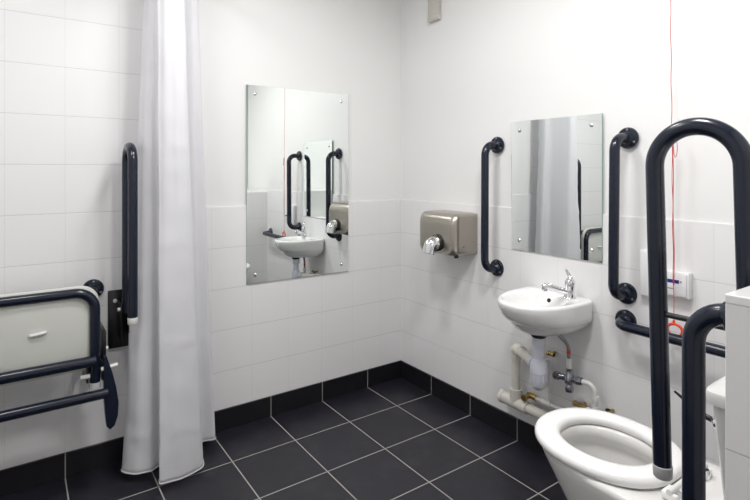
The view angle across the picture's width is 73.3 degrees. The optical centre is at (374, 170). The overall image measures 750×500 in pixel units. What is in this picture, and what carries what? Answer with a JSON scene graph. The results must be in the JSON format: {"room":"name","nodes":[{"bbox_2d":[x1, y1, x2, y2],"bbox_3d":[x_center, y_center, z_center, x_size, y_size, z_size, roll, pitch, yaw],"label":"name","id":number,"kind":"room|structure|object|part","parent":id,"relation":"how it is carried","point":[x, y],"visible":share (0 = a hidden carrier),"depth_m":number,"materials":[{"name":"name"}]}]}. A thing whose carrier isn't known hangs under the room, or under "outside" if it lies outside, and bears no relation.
{"room":"public restroom","nodes":[
{"label":"public restroom","id":0,"kind":"room"},
{"bbox_2d":[0,0,400,469],"bbox_3d":[-0.871,0.009,2.417,2.650,2.500,0.100,0,0,-35],"label":"wall","id":1,"kind":"structure","parent":0,"point":[70,70],"depth_m":2.43,"materials":[{"name":"white tile"}]},
{"bbox_2d":[0,286,118,428],"bbox_3d":[-1.283,0.726,1.915,0.528,0.562,0.244,0,0,-35],"label":"shower bench","id":2,"kind":"object","parent":1,"relation":"attached to","point":[47,333],"visible":1,"depth_m":1.88,"materials":[{"name":"beige plastic"}]},
{"bbox_3d":[-1.142,0.783,2.035,0.060,0.070,0.199,0,0,-35],"label":"hinge arm","id":3,"kind":"part","parent":2,"relation":"part of","materials":[{"name":"black metal"}]},
{"bbox_3d":[-1.039,0.866,1.981,0.052,0.281,0.042,0,0,-35],"label":"leg","id":4,"kind":"part","parent":2,"relation":"part of","materials":[{"name":"blue metal"}]},
{"bbox_2d":[83,279,103,296],"bbox_3d":[-1.412,0.498,1.924,0.680,0.082,0.080,0,0,-35],"label":"grab rail","id":5,"kind":"object","parent":1,"relation":"attached to","point":[97,285],"visible":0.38,"depth_m":2.12,"materials":[{"name":"grey"}]},
{"bbox_2d":[108,142,137,348],"bbox_3d":[-1.029,0.323,2.107,0.244,0.881,0.085,0,0,43],"label":"rail","id":6,"kind":"object","parent":1,"relation":"attached to","point":[122,303],"visible":1,"depth_m":2.11,"materials":[{"name":"black metal"}]},
{"bbox_3d":[-1.111,0.638,2.181,0.080,0.250,0.009,0,0,-35],"label":"wall plate","id":7,"kind":"part","parent":6,"relation":"part of","materials":[{"name":"black metal"}]},
{"bbox_2d":[0,360,401,497],"bbox_3d":[-0.883,1.208,2.347,2.550,0.102,0.019,0,0,-35],"label":"baseboard","id":8,"kind":"structure","parent":1,"relation":"attached to","point":[29,475],"depth_m":2.45,"materials":[{"name":"black tile"}]},
{"bbox_2d":[246,85,347,283],"bbox_3d":[-0.395,0.068,2.683,0.596,0.997,0.013,0,0,-35],"label":"wall mirror","id":9,"kind":"object","parent":1,"relation":"attached to","point":[297,140],"visible":1,"depth_m":2.66,"materials":[{"name":"white mirror"}]},
{"bbox_2d":[0,378,566,499],"bbox_3d":[-0.128,1.298,1.277,2.750,0.080,2.820,0,0,-35],"label":"floor","id":10,"kind":"structure","parent":0,"point":[395,439],"depth_m":2.18,"materials":[{"name":"black tile"}]},
{"bbox_2d":[535,376,724,499],"bbox_3d":[0.736,0.859,1.338,0.392,0.799,0.657,0,0,-35],"label":"toilet","id":11,"kind":"object","parent":10,"relation":"on","point":[592,454],"visible":0.8,"depth_m":1.37,"materials":[{"name":"white ceramic"}]},
{"bbox_3d":[0.660,0.777,1.446,0.348,0.029,0.392,0,0,-35],"label":"seat","id":12,"kind":"part","parent":11,"relation":"part of","materials":[{"name":"white plastic"}]},
{"bbox_3d":[0.726,0.785,1.218,0.030,0.026,0.030,0,0,-35],"label":"hinge post","id":13,"kind":"part","parent":11,"relation":"part of","materials":[{"name":"silver metal"}]},
{"bbox_3d":[0.705,0.518,1.109,0.014,0.048,0.084,0,0,-40],"label":"lever arm","id":14,"kind":"part","parent":11,"relation":"part of","materials":[{"name":"black metal"}]},
{"bbox_3d":[0.853,0.785,1.308,0.030,0.026,0.030,0,0,-35],"label":"hinge post","id":15,"kind":"part","parent":11,"relation":"part of","materials":[{"name":"silver metal"}]},
{"bbox_3d":[0.729,0.536,1.078,0.028,0.028,0.011,0,0,-35],"label":"flush lever","id":16,"kind":"part","parent":11,"relation":"part of","materials":[{"name":"silver metal"}]},
{"bbox_3d":[0.886,0.475,1.125,0.392,0.031,0.137,0,0,-35],"label":"cistern lid","id":17,"kind":"part","parent":11,"relation":"part of","materials":[{"name":"white ceramic"}]},
{"bbox_2d":[401,0,749,466],"bbox_3d":[0.955,0.009,2.041,0.100,2.500,2.820,0,0,-35],"label":"wall","id":18,"kind":"structure","parent":0,"point":[484,67],"depth_m":2.16,"materials":[{"name":"white tile"}]},
{"bbox_2d":[427,0,440,22],"bbox_3d":[0.332,-1.040,2.826,0.028,0.402,0.088,0,0,-35],"label":"conduit","id":19,"kind":"object","parent":18,"relation":"attached to","point":[434,6],"visible":1,"depth_m":2.81,"materials":[{"name":"white plastic"}]},
{"bbox_2d":[420,210,476,258],"bbox_3d":[0.342,0.324,2.608,0.254,0.218,0.282,0,0,-35],"label":"dryer","id":20,"kind":"object","parent":18,"relation":"attached to","point":[446,232],"visible":1,"depth_m":2.53,"materials":[{"name":"silver metal"}]},
{"bbox_2d":[401,361,545,455],"bbox_3d":[0.917,1.208,2.009,0.019,0.102,2.611,0,0,-35],"label":"baseboard","id":21,"kind":"structure","parent":18,"relation":"attached to","point":[508,424],"depth_m":2.57,"materials":[{"name":"black tile"}]},
{"bbox_2d":[481,137,503,276],"bbox_3d":[0.554,0.174,2.430,0.106,0.681,0.084,0,0,-35],"label":"grab rail","id":22,"kind":"object","parent":18,"relation":"attached to","point":[496,145],"visible":1,"depth_m":2.40,"materials":[{"name":"grey metal"}]},
{"bbox_2d":[497,343,547,418],"bbox_3d":[0.923,0.935,1.860,0.160,0.310,1.220,0,0,-35],"label":"pipe","id":23,"kind":"object","parent":18,"relation":"attached to","point":[513,399],"visible":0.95,"depth_m":2.28,"materials":[{"name":"white plastic"}]},
{"bbox_2d":[521,359,561,409],"bbox_3d":[0.945,0.924,1.885,0.062,0.210,0.936,0,0,-35],"label":"supply pipe","id":24,"kind":"object","parent":18,"relation":"attached to","point":[546,402],"visible":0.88,"depth_m":2.19,"materials":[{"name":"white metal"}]},
{"bbox_2d":[497,286,592,335],"bbox_3d":[0.665,0.593,2.072,0.338,0.142,0.324,0,0,-35],"label":"basin","id":25,"kind":"object","parent":18,"relation":"attached to","point":[531,310],"visible":0.99,"depth_m":1.99,"materials":[{"name":"white ceramic"}]},
{"bbox_2d":[526,335,546,390],"bbox_3d":[0.665,0.779,2.086,0.068,0.235,0.111,0,0,-16],"label":"trap","id":26,"kind":"object","parent":25,"relation":"hanging from","point":[537,364],"visible":0.85,"depth_m":2.04,"materials":[{"name":"white plastic"}]},
{"bbox_2d":[526,356,532,367],"bbox_3d":[0.664,0.803,2.103,0.066,0.052,0.084,0,0,-35],"label":"outlet","id":27,"kind":"object","parent":26,"relation":"attached to","point":[529,362],"depth_m":2.10,"materials":[{"name":"white plastic"}]},
{"bbox_2d":[531,335,546,338],"bbox_3d":[0.671,0.672,2.066,0.066,0.022,0.066,0,0,-35],"label":"washer","id":28,"kind":"object","parent":26,"relation":"in","point":[533,336],"depth_m":2.04,"materials":[{"name":"black rubber"}]},
{"bbox_2d":[541,269,575,299],"bbox_3d":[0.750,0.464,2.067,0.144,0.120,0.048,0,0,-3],"label":"mixer tap","id":29,"kind":"object","parent":25,"relation":"on","point":[568,291],"visible":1,"depth_m":2.05,"materials":[{"name":"silver metal"}]},
{"bbox_3d":[0.740,0.485,2.064,0.123,0.053,0.025,0,0,-5],"label":"spout","id":30,"kind":"part","parent":29,"relation":"part of","materials":[{"name":"silver metal"}]},
{"bbox_3d":[0.798,0.426,2.070,0.028,0.045,0.036,0,0,-35],"label":"lever","id":31,"kind":"part","parent":29,"relation":"part of","materials":[{"name":"silver metal"}]},
{"bbox_2d":[546,350,556,356],"bbox_3d":[0.767,0.788,2.180,0.045,0.018,0.034,0,0,-35],"label":"valve","id":32,"kind":"object","parent":18,"relation":"attached to","point":[552,354],"visible":1,"depth_m":2.17,"materials":[{"name":"gold metal"}]},
{"bbox_2d":[512,113,602,262],"bbox_3d":[0.776,0.069,2.198,0.010,0.598,0.452,0,0,-35],"label":"wall mirror","id":33,"kind":"object","parent":18,"relation":"attached to","point":[557,163],"visible":1,"depth_m":2.18,"materials":[{"name":"white mirror"}]},
{"bbox_2d":[552,335,582,392],"bbox_3d":[0.780,0.770,2.065,0.075,0.272,0.133,0,0,-35],"label":"mixing valve","id":34,"kind":"object","parent":18,"relation":"attached to","point":[568,377],"visible":0.79,"depth_m":2.06,"materials":[{"name":"silver metal"}]},
{"bbox_3d":[0.799,0.891,2.072,0.034,0.030,0.034,0,0,-35],"label":"valve knob","id":35,"kind":"part","parent":34,"relation":"part of","materials":[{"name":"silver metal"}]},
{"bbox_2d":[572,400,587,407],"bbox_3d":[0.847,0.959,2.066,0.047,0.021,0.060,0,0,-35],"label":"valve","id":36,"kind":"object","parent":18,"relation":"attached to","point":[574,402],"visible":0.83,"depth_m":2.06,"materials":[{"name":"gold metal"}]},
{"bbox_2d":[581,379,598,409],"bbox_3d":[0.855,1.047,2.003,0.067,0.423,0.028,0,0,44],"label":"supply pipe","id":37,"kind":"object","parent":18,"relation":"attached to","point":[594,397],"visible":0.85,"depth_m":1.98,"materials":[{"name":"white plastic"}]},
{"bbox_2d":[605,408,614,412],"bbox_3d":[0.917,0.941,1.968,0.045,0.024,0.023,0,0,-35],"label":"valve","id":38,"kind":"object","parent":18,"relation":"attached to","point":[606,409],"visible":0.49,"depth_m":1.96,"materials":[{"name":"gold metal"}]},
{"bbox_2d":[608,127,638,303],"bbox_3d":[0.922,0.172,1.902,0.113,0.678,0.088,0,0,-35],"label":"grab rail","id":39,"kind":"object","parent":18,"relation":"attached to","point":[627,138],"visible":1,"depth_m":1.87,"materials":[{"name":"grey metal"}]},
{"bbox_2d":[640,249,648,297],"bbox_3d":[1.013,0.379,1.851,0.028,0.174,0.072,0,0,-35],"label":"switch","id":40,"kind":"object","parent":18,"relation":"attached to","point":[643,252],"visible":0.43,"depth_m":1.86,"materials":[{"name":"white plastic"}]},
{"bbox_2d":[615,309,724,357],"bbox_3d":[1.099,0.575,1.665,0.098,0.082,0.682,0,0,-35],"label":"grab rail","id":41,"kind":"object","parent":18,"relation":"attached to","point":[625,320],"visible":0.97,"depth_m":1.80,"materials":[{"name":"grey metal"}]},
{"bbox_2d":[667,269,692,299],"bbox_3d":[1.062,0.399,1.774,0.038,0.092,0.092,0,0,-35],"label":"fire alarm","id":42,"kind":"object","parent":18,"relation":"attached to","point":[683,281],"visible":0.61,"depth_m":1.75,"materials":[{"name":"white plastic"}]},
{"bbox_2d":[725,286,749,499],"bbox_3d":[1.116,0.728,0.876,0.980,1.061,0.532,0,0,-35],"label":"wall","id":43,"kind":"structure","parent":0,"point":[737,306],"depth_m":0.80,"materials":[{"name":"white tile"}]},
{"bbox_2d":[645,117,749,480],"bbox_3d":[0.660,0.327,1.021,0.096,0.874,0.232,0,0,-35],"label":"rail","id":44,"kind":"object","parent":43,"relation":"attached to","point":[735,143],"visible":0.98,"depth_m":1.08,"materials":[{"name":"black metal"}]},
{"bbox_2d":[682,301,725,499],"bbox_3d":[0.586,0.541,0.882,0.082,0.677,0.089,0,0,-35],"label":"grab rail","id":45,"kind":"object","parent":43,"relation":"attached to","point":[696,329],"visible":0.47,"depth_m":0.89,"materials":[{"name":"grey metal"}]},
{"bbox_3d":[-0.128,-1.282,1.277,2.750,0.080,2.820,0,0,-35],"label":"ceiling","id":46,"kind":"structure","parent":0,"visible":0},
{"bbox_2d":[668,0,682,334],"bbox_3d":[1.022,-0.331,1.760,0.084,1.821,0.084,0,0,4],"label":"pull cord","id":47,"kind":"object","parent":46,"relation":"hanging from","point":[673,321],"visible":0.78,"depth_m":1.75,"materials":[{"name":"red fabric"}]},
{"bbox_3d":[1.032,-0.344,1.756,0.002,1.735,0.021,0,0,-35],"label":"cord","id":48,"kind":"part","parent":47,"relation":"part of","materials":[{"name":"red fabric"}]},
{"bbox_3d":[-0.213,-0.956,1.216,0.056,0.056,2.620,0,0,-35],"label":"curtain rod","id":49,"kind":"object","parent":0,"visible":0},
{"bbox_2d":[121,0,215,484],"bbox_3d":[-0.852,0.137,2.139,0.394,2.212,0.255,0,0,-35],"label":"shower curtain","id":50,"kind":"object","parent":49,"relation":"hanging from","point":[169,405],"visible":0.98,"depth_m":2.06,"materials":[{"name":"white fabric"}]}
]}

